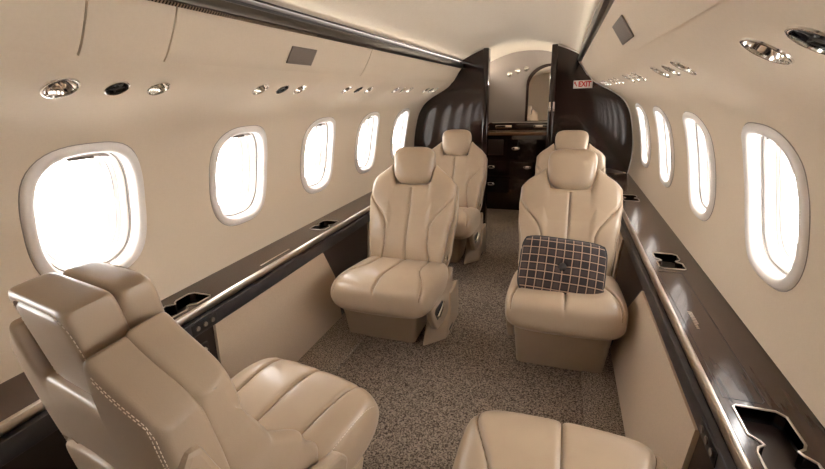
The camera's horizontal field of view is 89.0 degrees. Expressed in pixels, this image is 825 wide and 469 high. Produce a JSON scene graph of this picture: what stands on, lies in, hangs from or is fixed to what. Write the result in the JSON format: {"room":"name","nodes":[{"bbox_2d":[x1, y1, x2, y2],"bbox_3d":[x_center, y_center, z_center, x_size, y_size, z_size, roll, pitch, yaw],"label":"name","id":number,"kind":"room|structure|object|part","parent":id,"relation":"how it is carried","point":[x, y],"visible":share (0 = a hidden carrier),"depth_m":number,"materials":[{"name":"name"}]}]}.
{"room":"aircraft cabin","nodes":[
{"label":"aircraft cabin","id":0,"kind":"room"},
{"bbox_2d":[0,51,450,383],"bbox_3d":[-0.420,-0.292,1.757,0.324,0.705,5.350,4,19,19],"label":"wall","id":1,"kind":"structure","parent":0,"point":[173,134],"depth_m":1.27,"materials":[{"name":"plastic"}]},
{"bbox_2d":[39,77,80,97],"bbox_3d":[-0.650,-0.273,0.775,0.059,0.040,0.066,-1,18,4],"label":"light","id":2,"kind":"object","parent":1,"relation":"attached to","point":[60,87],"visible":0.85,"depth_m":0.79,"materials":[{"name":"silver metal"}]},
{"bbox_2d":[18,141,146,274],"bbox_3d":[-0.827,-0.050,1.077,0.153,0.364,0.306,4,19,19],"label":"window","id":3,"kind":"structure","parent":1,"relation":"in","point":[122,242],"depth_m":1.13,"materials":[{"name":"white plastic"}]},
{"bbox_3d":[-0.809,-0.185,1.024,0.007,0.007,0.060,4,19,19],"label":"shade handle","id":4,"kind":"part","parent":3,"relation":"part of","materials":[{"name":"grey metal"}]},
{"bbox_2d":[59,152,109,161],"bbox_3d":[-0.814,-0.192,1.024,0.027,0.038,0.176,4,19,19],"label":"shade","id":5,"kind":"object","parent":3,"relation":"attached to","point":[105,156],"depth_m":1.04,"materials":[{"name":"beige plastic"}]},
{"bbox_2d":[103,81,129,95],"bbox_3d":[-0.615,-0.307,0.873,0.048,0.034,0.049,-8,19,-19],"label":"air vent","id":6,"kind":"object","parent":1,"relation":"in","point":[116,88],"visible":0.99,"depth_m":0.88,"materials":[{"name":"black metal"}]},
{"bbox_2d":[146,82,169,95],"bbox_3d":[-0.582,-0.338,0.962,0.047,0.035,0.053,7,20,26],"label":"light","id":7,"kind":"object","parent":1,"relation":"attached to","point":[161,87],"visible":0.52,"depth_m":0.98,"materials":[{"name":"silver metal"}]},
{"bbox_2d":[0,223,366,468],"bbox_3d":[-0.460,0.252,1.957,0.158,0.470,5.350,4,19,19],"label":"trim","id":8,"kind":"structure","parent":1,"relation":"attached to","point":[51,452],"depth_m":1.24,"materials":[{"name":"grey wood"}]},
{"bbox_2d":[0,191,371,467],"bbox_3d":[-0.618,0.167,1.485,0.194,0.073,4.433,4,19,19],"label":"ledge","id":9,"kind":"object","parent":1,"relation":"attached to","point":[25,421],"visible":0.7,"depth_m":1.36,"materials":[{"name":"brown wood"}]},
{"bbox_3d":[-0.611,0.264,1.236,0.002,0.032,0.095,4,19,19],"label":"control panel","id":10,"kind":"part","parent":9,"relation":"part of","materials":[{"name":"black plastic"}]},
{"bbox_2d":[201,341,209,351],"bbox_3d":[-0.622,0.342,1.253,0.020,0.036,0.032,4,19,19],"label":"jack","id":11,"kind":"object","parent":1,"relation":"attached to","point":[204,344],"visible":0.42,"depth_m":1.25,"materials":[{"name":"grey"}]},
{"bbox_2d":[209,125,266,225],"bbox_3d":[-0.648,-0.218,1.569,0.153,0.364,0.306,4,19,19],"label":"window","id":12,"kind":"structure","parent":1,"relation":"in","point":[252,139],"depth_m":1.64,"materials":[{"name":"white plastic"}]},
{"bbox_2d":[252,84,268,94],"bbox_3d":[-0.465,-0.448,1.284,0.051,0.037,0.057,-1,18,4],"label":"light","id":13,"kind":"object","parent":1,"relation":"attached to","point":[263,87],"visible":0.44,"depth_m":1.30,"materials":[{"name":"silver metal"}]},
{"bbox_2d":[213,253,341,378],"bbox_3d":[-0.484,0.344,1.704,0.044,0.408,0.795,4,19,19],"label":"panel","id":14,"kind":"object","parent":1,"relation":"attached to","point":[288,318],"visible":0.65,"depth_m":1.62,"materials":[{"name":"fabric"}]},
{"bbox_2d":[275,85,288,93],"bbox_3d":[-0.430,-0.481,1.383,0.048,0.034,0.049,-8,19,-19],"label":"air vent","id":15,"kind":"object","parent":1,"relation":"in","point":[281,89],"visible":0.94,"depth_m":1.39,"materials":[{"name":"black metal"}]},
{"bbox_2d":[293,85,306,93],"bbox_3d":[-0.396,-0.513,1.475,0.047,0.035,0.053,7,20,26],"label":"light","id":16,"kind":"object","parent":1,"relation":"attached to","point":[303,87],"visible":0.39,"depth_m":1.49,"materials":[{"name":"silver metal"}]},
{"bbox_2d":[300,117,335,193],"bbox_3d":[-0.470,-0.386,2.061,0.153,0.364,0.306,4,19,19],"label":"window","id":17,"kind":"structure","parent":1,"relation":"in","point":[319,179],"depth_m":2.14,"materials":[{"name":"white plastic"}]},
{"bbox_2d":[341,86,351,93],"bbox_3d":[-0.282,-0.620,1.790,0.049,0.036,0.056,7,20,26],"label":"light","id":18,"kind":"object","parent":1,"relation":"attached to","point":[345,90],"visible":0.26,"depth_m":1.81,"materials":[{"name":"silver metal"}]},
{"bbox_2d":[354,112,379,173],"bbox_3d":[-0.288,-0.557,2.562,0.153,0.364,0.306,4,19,19],"label":"window","id":19,"kind":"structure","parent":1,"relation":"in","point":[371,121],"depth_m":2.65,"materials":[{"name":"white glass"}]},
{"bbox_2d":[363,86,373,92],"bbox_3d":[-0.209,-0.689,1.991,0.049,0.036,0.056,7,20,26],"label":"light","id":20,"kind":"object","parent":1,"relation":"attached to","point":[372,87],"visible":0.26,"depth_m":2.01,"materials":[{"name":"silver metal"}]},
{"bbox_2d":[367,221,370,257],"bbox_3d":[-0.173,0.051,2.561,0.044,0.408,0.480,4,19,19],"label":"panel","id":21,"kind":"object","parent":1,"relation":"attached to","point":[368,223],"visible":0.2,"depth_m":2.31,"materials":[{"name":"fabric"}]},
{"bbox_2d":[390,108,409,159],"bbox_3d":[-0.106,-0.729,3.063,0.153,0.364,0.306,4,19,19],"label":"window","id":22,"kind":"structure","parent":1,"relation":"in","point":[400,125],"depth_m":3.15,"materials":[{"name":"white glass"}]},
{"bbox_2d":[148,0,462,67],"bbox_3d":[-0.218,-0.716,1.527,0.034,0.053,5.310,4,19,19],"label":"trim","id":23,"kind":"structure","parent":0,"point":[233,9],"depth_m":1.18,"materials":[{"name":"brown metal"}]},
{"bbox_2d":[261,0,599,62],"bbox_3d":[0.174,-0.753,1.383,0.864,0.155,5.350,4,19,19],"label":"ceiling","id":24,"kind":"structure","parent":0,"point":[458,29],"depth_m":1.85,"materials":[{"name":"plastic"}]},
{"bbox_2d":[0,0,84,55],"bbox_3d":[-0.843,-0.107,-0.058,0.085,0.122,1.711,4,19,19],"label":"panel","id":25,"kind":"object","parent":24,"relation":"attached to","point":[30,26],"visible":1,"depth_m":0.66,"materials":[{"name":"plastic"}]},
{"bbox_2d":[77,0,175,61],"bbox_3d":[-0.535,-0.397,0.789,0.085,0.122,0.173,4,19,19],"label":"panel","id":26,"kind":"object","parent":24,"relation":"attached to","point":[141,30],"visible":1,"depth_m":0.78,"materials":[{"name":"plastic"}]},
{"bbox_2d":[163,7,371,75],"bbox_3d":[-0.351,-0.570,1.297,0.085,0.122,0.954,4,19,19],"label":"panel","id":27,"kind":"object","parent":24,"relation":"attached to","point":[198,38],"visible":0.76,"depth_m":1.08,"materials":[{"name":"plastic"}]},
{"bbox_2d":[286,46,316,65],"bbox_3d":[-0.342,-0.552,1.302,0.031,0.046,0.135,4,19,19],"label":"speaker grille","id":28,"kind":"object","parent":27,"relation":"attached to","point":[297,55],"visible":1,"depth_m":1.29,"materials":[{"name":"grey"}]},
{"bbox_2d":[360,49,460,82],"bbox_3d":[0.211,-1.099,2.844,0.085,0.122,2.496,4,19,19],"label":"panel","id":29,"kind":"object","parent":24,"relation":"attached to","point":[380,64],"visible":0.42,"depth_m":2.14,"materials":[{"name":"plastic"}]},
{"bbox_2d":[580,39,608,75],"bbox_3d":[1.105,-1.064,2.643,0.085,0.122,2.296,4,19,19],"label":"panel","id":30,"kind":"object","parent":24,"relation":"attached to","point":[593,62],"visible":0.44,"depth_m":2.00,"materials":[{"name":"plastic"}]},
{"bbox_2d":[594,0,722,64],"bbox_3d":[0.236,-0.246,0.249,0.085,0.122,3.046,4,19,19],"label":"panel","id":31,"kind":"object","parent":24,"relation":"attached to","point":[648,20],"visible":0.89,"depth_m":0.80,"materials":[{"name":"plastic"}]},
{"bbox_2d":[612,15,633,44],"bbox_3d":[0.493,-0.478,0.987,0.031,0.046,0.180,4,19,19],"label":"speaker grille","id":32,"kind":"object","parent":31,"relation":"attached to","point":[621,28],"visible":1,"depth_m":0.96,"materials":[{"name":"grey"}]},
{"bbox_2d":[335,209,583,468],"bbox_3d":[0.220,0.540,1.809,1.600,0.050,5.390,4,19,19],"label":"floor","id":33,"kind":"structure","parent":0,"point":[426,397],"depth_m":1.66,"materials":[{"name":"brown carpet"}]},
{"bbox_2d":[8,260,378,468],"bbox_3d":[-0.360,0.394,0.898,0.452,0.832,0.545,8,21,28],"label":"seat","id":34,"kind":"object","parent":33,"relation":"on","point":[125,386],"visible":1,"depth_m":0.58,"materials":[{"name":"beige leather"}]},
{"bbox_3d":[-0.461,0.501,0.718,0.330,0.348,0.061,8,21,28],"label":"panel","id":35,"kind":"part","parent":34,"relation":"part of","materials":[{"name":"beige leather"}]},
{"bbox_3d":[-0.402,0.298,0.774,0.412,0.471,0.254,8,21,28],"label":"backrest","id":36,"kind":"part","parent":34,"relation":"part of","materials":[{"name":"beige leather"}]},
{"bbox_2d":[231,358,378,468],"bbox_3d":[-0.352,0.499,0.980,0.416,0.194,0.462,8,21,28],"label":"seat cushion","id":37,"kind":"object","parent":34,"relation":"on","point":[330,411],"depth_m":0.99,"materials":[{"name":"beige leather"}]},
{"bbox_2d":[331,147,458,345],"bbox_3d":[-0.069,0.063,1.866,0.467,0.836,0.640,4,19,19],"label":"seat","id":38,"kind":"object","parent":33,"relation":"on","point":[406,281],"visible":1,"depth_m":1.89,"materials":[{"name":"beige leather"}]},
{"bbox_3d":[-0.112,0.356,1.937,0.382,0.230,0.313,4,19,19],"label":"seat","id":39,"kind":"part","parent":38,"relation":"part of","materials":[{"name":"beige leather"}]},
{"bbox_2d":[331,256,447,318],"bbox_3d":[-0.079,0.213,1.821,0.416,0.194,0.462,4,19,19],"label":"seat cushion","id":40,"kind":"object","parent":38,"relation":"on","point":[409,287],"depth_m":1.65,"materials":[{"name":"beige leather"}]},
{"bbox_3d":[-0.006,-0.092,1.970,0.412,0.449,0.235,4,19,19],"label":"backrest","id":41,"kind":"part","parent":38,"relation":"part of","materials":[{"name":"beige leather"}]},
{"bbox_3d":[0.121,0.314,1.776,0.014,0.031,0.097,4,19,19],"label":"recline lever","id":42,"kind":"part","parent":38,"relation":"part of","materials":[{"name":"silver metal"}]},
{"bbox_2d":[428,129,487,263],"bbox_3d":[0.221,-0.237,2.747,0.467,0.836,0.640,4,19,19],"label":"seat","id":43,"kind":"object","parent":33,"relation":"on","point":[469,172],"visible":0.59,"depth_m":2.78,"materials":[{"name":"beige leather"}]},
{"bbox_3d":[0.285,-0.393,2.852,0.412,0.449,0.235,4,19,19],"label":"backrest","id":44,"kind":"part","parent":43,"relation":"part of","materials":[{"name":"beige leather"}]},
{"bbox_3d":[0.178,0.056,2.819,0.382,0.230,0.313,4,19,19],"label":"seat","id":45,"kind":"part","parent":43,"relation":"part of","materials":[{"name":"beige leather"}]},
{"bbox_2d":[454,207,480,238],"bbox_3d":[0.211,-0.087,2.703,0.416,0.194,0.462,4,19,19],"label":"seat cushion","id":46,"kind":"object","parent":43,"relation":"on","point":[469,218],"depth_m":2.51,"materials":[{"name":"beige leather"}]},
{"bbox_2d":[487,122,546,209],"bbox_3d":[1.018,-0.640,3.942,1.160,0.799,0.248,4,19,19],"label":"base cabinet","id":47,"kind":"object","parent":33,"relation":"on","point":[514,148],"visible":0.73,"depth_m":3.87,"materials":[{"name":"brown wood"}]},
{"bbox_3d":[0.762,-0.801,3.859,0.145,0.140,0.016,4,19,19],"label":"padded panel","id":48,"kind":"part","parent":47,"relation":"part of","materials":[{"name":"brown wood"}]},
{"bbox_3d":[0.861,-1.019,3.972,0.150,0.027,0.006,4,19,19],"label":"chrome plate","id":49,"kind":"part","parent":47,"relation":"part of","materials":[{"name":"white metal"}]},
{"bbox_3d":[0.935,-0.401,3.936,0.540,0.240,0.010,4,19,19],"label":"drawer","id":50,"kind":"part","parent":47,"relation":"part of","materials":[{"name":"brown wood"}]},
{"bbox_3d":[0.928,-0.600,3.871,0.540,0.140,0.010,4,19,19],"label":"drawer","id":51,"kind":"part","parent":47,"relation":"part of","materials":[{"name":"brown wood"}]},
{"bbox_2d":[489,130,546,134],"bbox_3d":[1.008,-0.933,3.845,1.160,0.026,0.248,4,19,19],"label":"countertop","id":52,"kind":"structure","parent":47,"relation":"on","point":[491,132],"depth_m":3.78,"materials":[{"name":"brown wood"}]},
{"bbox_3d":[1.018,-0.764,3.782,0.335,0.180,0.010,4,19,19],"label":"drawer","id":53,"kind":"part","parent":47,"relation":"part of","materials":[{"name":"brown wood"}]},
{"bbox_3d":[1.178,-0.995,3.865,0.120,0.027,0.006,4,19,19],"label":"chrome plate","id":54,"kind":"part","parent":47,"relation":"part of","materials":[{"name":"white metal"}]},
{"bbox_2d":[414,44,633,226],"bbox_3d":[0.775,-0.679,3.179,1.614,1.371,0.090,4,19,19],"label":"wall","id":55,"kind":"structure","parent":33,"relation":"on","point":[599,111],"depth_m":3.00,"materials":[{"name":"brown wood"}]},
{"bbox_3d":[0.563,-0.696,3.253,0.040,1.371,0.085,4,19,19],"label":"door post","id":56,"kind":"part","parent":55,"relation":"part of","materials":[{"name":"brown wood"}]},
{"bbox_3d":[1.007,-0.660,3.105,0.040,1.365,0.085,4,19,19],"label":"door post","id":57,"kind":"part","parent":55,"relation":"part of","materials":[{"name":"brown wood"}]},
{"bbox_2d":[573,80,592,88],"bbox_3d":[1.177,-1.038,2.901,0.124,0.052,0.008,4,19,19],"label":"exit sign","id":58,"kind":"object","parent":55,"relation":"attached to","point":[580,83],"visible":1,"depth_m":2.90,"materials":[{"name":"white plastic"}]},
{"bbox_2d":[452,410,667,468],"bbox_3d":[0.181,0.583,0.560,0.428,0.647,0.892,5,19,20],"label":"seat","id":59,"kind":"object","parent":33,"relation":"on","point":[493,439],"visible":1,"depth_m":0.84,"materials":[{"name":"beige leather"}]},
{"bbox_2d":[504,149,627,372],"bbox_3d":[0.611,0.103,1.684,0.427,0.820,0.653,4,19,19],"label":"seat","id":60,"kind":"object","parent":33,"relation":"on","point":[570,331],"visible":0.66,"depth_m":1.68,"materials":[{"name":"beige leather"}]},
{"bbox_2d":[517,235,607,294],"bbox_3d":[0.540,0.121,1.522,0.306,0.201,0.137,3,19,15],"label":"plaid cushion","id":61,"kind":"object","parent":60,"relation":"on","point":[547,263],"visible":0.83,"depth_m":1.49,"materials":[{"name":"fabric"}]},
{"bbox_3d":[0.607,0.400,1.726,0.356,0.230,0.330,4,19,19],"label":"seat","id":62,"kind":"part","parent":60,"relation":"part of","materials":[{"name":"beige leather"}]},
{"bbox_2d":[505,270,627,339],"bbox_3d":[0.588,0.250,1.637,0.416,0.194,0.462,4,19,19],"label":"seat cushion","id":63,"kind":"object","parent":60,"relation":"on","point":[573,316],"depth_m":1.44,"materials":[{"name":"beige leather"}]},
{"bbox_3d":[0.662,-0.049,1.788,0.412,0.439,0.261,4,19,19],"label":"backrest","id":64,"kind":"part","parent":60,"relation":"part of","materials":[{"name":"beige leather"}]},
{"bbox_2d":[535,130,605,189],"bbox_3d":[0.930,-0.188,2.536,0.427,0.820,0.653,4,19,19],"label":"seat","id":65,"kind":"object","parent":33,"relation":"on","point":[565,139],"visible":0.26,"depth_m":2.61,"materials":[{"name":"beige leather"}]},
{"bbox_2d":[489,50,551,122],"bbox_3d":[1.065,-0.973,3.974,1.621,1.415,0.040,4,19,19],"label":"wall","id":66,"kind":"structure","parent":0,"point":[507,101],"depth_m":3.87,"materials":[{"name":"beige plastic"}]},
{"bbox_2d":[489,122,546,129],"bbox_3d":[1.042,-1.013,3.929,1.140,0.070,0.028,4,19,19],"label":"backsplash","id":67,"kind":"structure","parent":66,"relation":"attached to","point":[492,126],"depth_m":3.93,"materials":[{"name":"brown wood"}]},
{"bbox_2d":[525,63,550,120],"bbox_3d":[1.229,-1.288,3.770,0.405,0.520,0.021,4,19,19],"label":"arched mirror","id":68,"kind":"object","parent":66,"relation":"attached to","point":[538,82],"visible":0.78,"depth_m":3.80,"materials":[{"name":"beige mirror"}]},
{"bbox_2d":[578,0,613,61],"bbox_3d":[0.564,-0.658,1.263,0.034,0.052,5.310,4,19,19],"label":"trim","id":69,"kind":"structure","parent":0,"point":[604,6],"depth_m":1.27,"materials":[{"name":"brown metal"}]},
{"bbox_2d":[581,344,624,436],"bbox_3d":[0.578,0.691,1.228,0.128,0.022,4.450,4,19,19],"label":"floor","id":70,"kind":"structure","parent":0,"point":[601,405],"depth_m":1.49,"materials":[{"name":"carpet"}]},
{"bbox_2d":[591,0,824,427],"bbox_3d":[0.805,-0.199,1.344,0.324,0.705,5.350,4,19,19],"label":"wall","id":71,"kind":"structure","parent":0,"point":[733,87],"depth_m":0.85,"materials":[{"name":"plastic"}]},
{"bbox_2d":[612,232,623,278],"bbox_3d":[1.021,0.135,2.179,0.041,0.408,0.520,4,19,19],"label":"panel","id":72,"kind":"object","parent":71,"relation":"attached to","point":[620,240],"visible":0.2,"depth_m":1.93,"materials":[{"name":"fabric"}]},
{"bbox_2d":[631,72,646,80],"bbox_3d":[0.728,-0.511,1.349,0.049,0.036,0.056,3,19,15],"label":"light","id":73,"kind":"object","parent":71,"relation":"attached to","point":[634,74],"visible":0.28,"depth_m":1.35,"materials":[{"name":"silver metal"}]},
{"bbox_2d":[635,103,650,167],"bbox_3d":[1.361,-0.575,2.438,0.153,0.364,0.306,4,19,19],"label":"window","id":74,"kind":"structure","parent":71,"relation":"in","point":[645,138],"depth_m":2.52,"materials":[{"name":"white glass"}]},
{"bbox_2d":[610,291,699,468],"bbox_3d":[0.702,0.435,1.302,0.041,0.408,0.920,4,19,19],"label":"panel","id":75,"kind":"object","parent":71,"relation":"attached to","point":[656,413],"visible":0.73,"depth_m":1.15,"materials":[{"name":"fabric"}]},
{"bbox_2d":[650,67,669,77],"bbox_3d":[0.617,-0.407,1.045,0.047,0.035,0.053,6,20,22],"label":"light","id":76,"kind":"object","parent":71,"relation":"attached to","point":[652,68],"visible":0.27,"depth_m":1.05,"materials":[{"name":"silver metal"}]},
{"bbox_2d":[653,106,674,186],"bbox_3d":[1.181,-0.405,1.941,0.153,0.364,0.306,4,19,19],"label":"window","id":77,"kind":"structure","parent":71,"relation":"in","point":[666,159],"depth_m":2.03,"materials":[{"name":"white glass"}]},
{"bbox_2d":[661,65,680,75],"bbox_3d":[0.578,-0.371,0.937,0.044,0.032,0.044,-10,20,-24],"label":"air vent","id":78,"kind":"object","parent":71,"relation":"in","point":[667,68],"visible":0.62,"depth_m":0.94,"materials":[{"name":"silver metal"}]},
{"bbox_2d":[670,60,697,74],"bbox_3d":[0.542,-0.337,0.839,0.051,0.037,0.058,3,19,15],"label":"light","id":79,"kind":"object","parent":71,"relation":"attached to","point":[678,65],"visible":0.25,"depth_m":0.85,"materials":[{"name":"silver metal"}]},
{"bbox_2d":[682,111,715,220],"bbox_3d":[0.999,-0.234,1.440,0.153,0.364,0.306,4,19,19],"label":"window","id":80,"kind":"structure","parent":71,"relation":"in","point":[701,162],"depth_m":1.52,"materials":[{"name":"white plastic"}]},
{"bbox_2d":[605,168,797,468],"bbox_3d":[0.868,0.352,1.510,0.192,0.470,5.350,4,19,19],"label":"trim","id":81,"kind":"structure","parent":71,"relation":"attached to","point":[778,452],"depth_m":0.78,"materials":[{"name":"grey wood"}]},
{"bbox_2d":[605,173,824,468],"bbox_3d":[0.734,0.269,1.029,0.194,0.073,4.433,4,19,19],"label":"ledge","id":82,"kind":"object","parent":71,"relation":"attached to","point":[726,378],"visible":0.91,"depth_m":0.94,"materials":[{"name":"brown wood"}]},
{"bbox_3d":[0.664,0.241,1.045,0.016,0.025,4.433,4,19,19],"label":"chrome rail","id":83,"kind":"part","parent":82,"relation":"part of","materials":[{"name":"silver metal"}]},
{"bbox_3d":[0.540,0.377,0.768,0.002,0.032,0.095,4,19,19],"label":"control panel","id":84,"kind":"part","parent":82,"relation":"part of","materials":[{"name":"black plastic"}]},
{"bbox_2d":[740,38,794,64],"bbox_3d":[0.417,-0.219,0.494,0.054,0.039,0.062,3,19,15],"label":"light","id":85,"kind":"object","parent":71,"relation":"attached to","point":[761,49],"visible":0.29,"depth_m":0.51,"materials":[{"name":"silver metal"}]},
{"bbox_2d":[741,122,810,291],"bbox_3d":[0.817,-0.062,0.939,0.153,0.364,0.306,4,19,19],"label":"window","id":86,"kind":"structure","parent":71,"relation":"in","point":[771,164],"depth_m":1.01,"materials":[{"name":"white plastic"}]},
{"bbox_2d":[784,26,824,54],"bbox_3d":[0.381,-0.185,0.394,0.052,0.037,0.056,14,24,41],"label":"air vent","id":87,"kind":"object","parent":71,"relation":"in","point":[812,39],"visible":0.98,"depth_m":0.41,"materials":[{"name":"silver metal"}]}
]}

